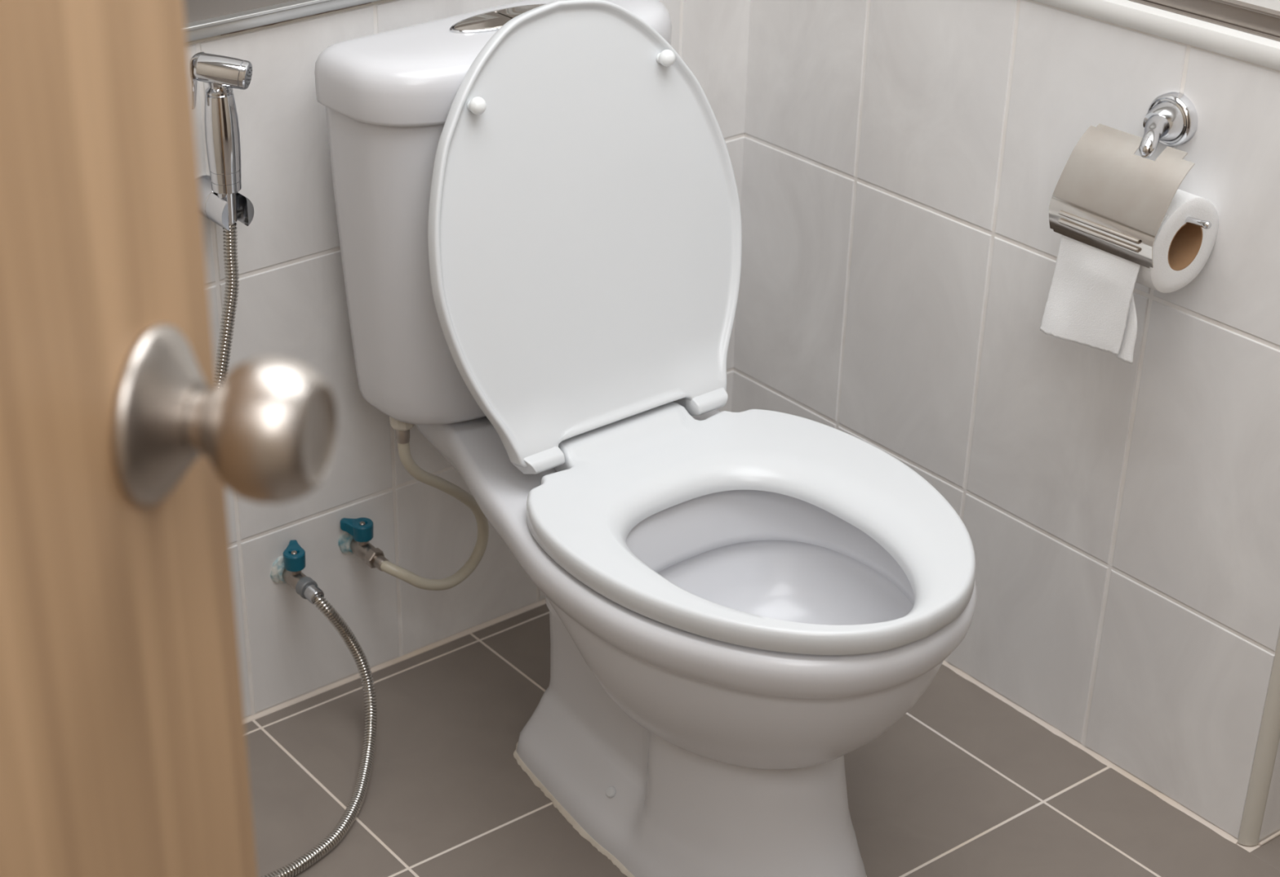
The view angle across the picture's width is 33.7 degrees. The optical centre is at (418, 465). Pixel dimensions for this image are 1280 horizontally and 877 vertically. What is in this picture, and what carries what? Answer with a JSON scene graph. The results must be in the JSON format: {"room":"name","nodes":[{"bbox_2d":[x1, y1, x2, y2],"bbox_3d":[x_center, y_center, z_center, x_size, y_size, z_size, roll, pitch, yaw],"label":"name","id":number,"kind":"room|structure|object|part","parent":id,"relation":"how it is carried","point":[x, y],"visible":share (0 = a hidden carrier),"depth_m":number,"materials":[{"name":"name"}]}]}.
{"room":"bathroom","nodes":[
{"label":"bathroom","id":0,"kind":"room"},
{"bbox_2d":[187,0,751,718],"bbox_3d":[-0.412,0.005,2.068,1.900,0.783,0.032,-19,33,-28],"label":"wall","id":1,"kind":"structure","parent":0,"point":[291,301],"depth_m":2.29,"materials":[{"name":"tile"}]},
{"bbox_2d":[198,175,253,231],"bbox_3d":[-0.192,-0.255,2.029,0.038,0.038,0.070,-19,33,-28],"label":"holder","id":2,"kind":"object","parent":1,"relation":"attached to","point":[214,208],"visible":0.7,"depth_m":2.01,"materials":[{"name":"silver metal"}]},
{"bbox_2d":[189,52,377,876],"bbox_3d":[-0.168,0.020,2.023,0.194,0.787,0.361,16,33,29],"label":"bidet sprayer","id":3,"kind":"object","parent":2,"relation":"in","point":[222,73],"visible":0.6,"depth_m":2.03,"materials":[{"name":"silver metal"}]},
{"bbox_3d":[-0.185,-0.299,1.986,0.033,0.142,0.033,-19,33,-28],"label":"handle","id":4,"kind":"part","parent":3,"relation":"part of","materials":[{"name":"silver metal"}]},
{"bbox_2d":[183,0,394,45],"bbox_3d":[-0.421,-0.363,1.861,1.900,0.052,0.043,-19,33,-28],"label":"wall trim","id":5,"kind":"structure","parent":1,"relation":"in","point":[204,19],"depth_m":2.00,"materials":[{"name":"metal"}]},
{"bbox_3d":[-0.425,-0.371,1.862,1.900,0.038,0.031,-19,33,-28],"label":"pane","id":6,"kind":"part","parent":5,"relation":"part of","materials":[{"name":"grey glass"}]},
{"bbox_2d":[270,539,317,599],"bbox_3d":[-0.134,0.116,2.277,0.035,0.054,0.055,-19,33,-28],"label":"angle valve","id":7,"kind":"object","parent":1,"relation":"attached to","point":[286,568],"visible":0.98,"depth_m":2.27,"materials":[{"name":"silver metal"}]},
{"bbox_3d":[-0.137,0.098,2.275,0.027,0.020,0.035,-19,33,-28],"label":"handle","id":8,"kind":"part","parent":7,"relation":"part of","materials":[{"name":"teal plastic"}]},
{"bbox_2d":[337,517,385,568],"bbox_3d":[-0.061,0.085,2.316,0.036,0.053,0.055,-19,33,-28],"label":"angle valve","id":9,"kind":"object","parent":1,"relation":"attached to","point":[356,535],"visible":1,"depth_m":2.31,"materials":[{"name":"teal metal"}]},
{"bbox_3d":[-0.068,0.070,2.309,0.036,0.021,0.024,-5,29,-6],"label":"handle","id":10,"kind":"part","parent":9,"relation":"part of","materials":[{"name":"teal plastic"}]},
{"bbox_2d":[244,599,1279,876],"bbox_3d":[0.593,0.667,1.659,2.840,0.055,2.240,-19,33,-28],"label":"floor","id":11,"kind":"structure","parent":0,"point":[968,781],"depth_m":2.22,"materials":[{"name":"tile"}]},
{"bbox_2d":[314,0,977,876],"bbox_3d":[0.246,-0.008,2.020,0.380,0.814,0.675,-19,33,-28],"label":"toilet","id":12,"kind":"object","parent":11,"relation":"on","point":[537,202],"visible":1,"depth_m":2.01,"materials":[{"name":"white ceramic"}]},
{"bbox_2d":[373,416,488,590],"bbox_3d":[0.021,0.029,2.272,0.140,0.241,0.059,-19,33,-28],"label":"supply hose","id":13,"kind":"object","parent":12,"relation":"attached to","point":[382,563],"visible":0.99,"depth_m":2.29,"materials":[{"name":"beige plastic"}]},
{"bbox_3d":[0.093,-0.404,2.047,0.376,0.058,0.155,-19,33,-28],"label":"cistern lid","id":14,"kind":"part","parent":12,"relation":"part of","materials":[{"name":"white ceramic"}]},
{"bbox_3d":[0.087,-0.438,2.047,0.134,0.003,0.055,-19,33,-28],"label":"flush plate","id":15,"kind":"part","parent":12,"relation":"part of","materials":[{"name":"silver metal"}]},
{"bbox_3d":[0.169,-0.230,2.021,0.368,0.422,0.138,-19,33,-28],"label":"seat lid","id":16,"kind":"part","parent":12,"relation":"part of","materials":[{"name":"white plastic"}]},
{"bbox_3d":[0.251,0.119,2.089,0.380,0.224,0.674,-19,33,-28],"label":"bowl","id":17,"kind":"part","parent":12,"relation":"part of","materials":[{"name":"white ceramic"}]},
{"bbox_3d":[0.314,0.051,1.937,0.366,0.036,0.434,-19,33,-28],"label":"seat","id":18,"kind":"part","parent":12,"relation":"part of","materials":[{"name":"white plastic"}]},
{"bbox_2d":[731,0,1279,839],"bbox_3d":[0.615,-0.116,2.228,0.032,0.783,0.783,-19,33,-28],"label":"wall","id":19,"kind":"structure","parent":0,"point":[904,161],"depth_m":2.16,"materials":[{"name":"tile"}]},
{"bbox_2d":[1048,92,1211,268],"bbox_3d":[0.663,-0.266,1.910,0.106,0.126,0.150,-19,33,-28],"label":"toilet paper holder","id":20,"kind":"object","parent":19,"relation":"attached to","point":[1108,197],"visible":1,"depth_m":1.90,"materials":[{"name":"silver metal"}]},
{"bbox_2d":[1040,189,1218,364],"bbox_3d":[0.666,-0.191,1.959,0.097,0.159,0.114,-19,33,-28],"label":"toilet paper roll","id":21,"kind":"object","parent":20,"relation":"hanging from","point":[1091,303],"visible":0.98,"depth_m":1.93,"materials":[{"name":"paper"}]},
{"bbox_3d":[0.665,-0.301,1.898,0.025,0.029,0.054,19,35,33],"label":"arm","id":22,"kind":"part","parent":20,"relation":"part of","materials":[{"name":"silver metal"}]},
{"bbox_3d":[0.665,-0.265,1.913,0.009,0.062,0.150,-19,33,-28],"label":"rod","id":23,"kind":"part","parent":20,"relation":"part of","materials":[{"name":"silver metal"}]},
{"bbox_2d":[1032,0,1279,71],"bbox_3d":[0.592,-0.463,2.022,0.017,0.022,0.795,-19,33,-28],"label":"trim","id":24,"kind":"structure","parent":19,"relation":"attached to","point":[1246,46],"depth_m":1.89,"materials":[{"name":"white plastic"}]},
{"bbox_2d":[1128,0,1279,41],"bbox_3d":[0.584,-1.186,1.660,0.047,1.594,0.762,-19,33,-28],"label":"window","id":25,"kind":"structure","parent":19,"relation":"in","point":[1261,18],"depth_m":1.85,"materials":[{"name":"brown metal"}]},
{"bbox_3d":[0.587,-1.197,1.657,0.038,1.572,0.762,-19,33,-28],"label":"pane","id":26,"kind":"part","parent":25,"relation":"part of","materials":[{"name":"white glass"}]},
{"bbox_2d":[1258,739,1279,842],"bbox_3d":[1.198,-0.094,2.151,0.888,0.783,0.032,-19,33,-28],"label":"wall","id":27,"kind":"structure","parent":0,"point":[1271,820],"depth_m":2.10,"materials":[{"name":"tile"}]},
{"bbox_2d":[1237,631,1279,845],"bbox_3d":[0.829,0.039,1.929,0.015,0.782,0.014,-19,33,-28],"label":"trim","id":28,"kind":"structure","parent":27,"relation":"attached to","point":[1268,738],"depth_m":2.07,"materials":[{"name":"beige plastic"}]},
{"bbox_2d":[1257,830,1279,845],"bbox_3d":[1.210,0.255,2.326,0.903,0.004,0.015,-19,33,-28],"label":"trim","id":29,"kind":"structure","parent":27,"relation":"attached to","point":[1271,837],"depth_m":2.12,"materials":[{"name":"tile"}]},
{"bbox_3d":[-0.639,0.001,0.403,0.060,2.400,2.230,-19,33,-28],"label":"wall","id":30,"kind":"structure","parent":0,"visible":0},
{"bbox_2d":[0,0,337,876],"bbox_3d":[-0.178,0.151,0.509,0.104,1.992,0.752,7,30,16],"label":"door","id":31,"kind":"structure","parent":30,"relation":"in","point":[123,751],"depth_m":0.73,"materials":[{"name":"brown wood"}]},
{"bbox_3d":[-0.058,-0.014,0.751,0.049,0.053,0.053,7,30,16],"label":"knob","id":32,"kind":"part","parent":31,"relation":"part of","materials":[{"name":"silver metal"}]}
]}

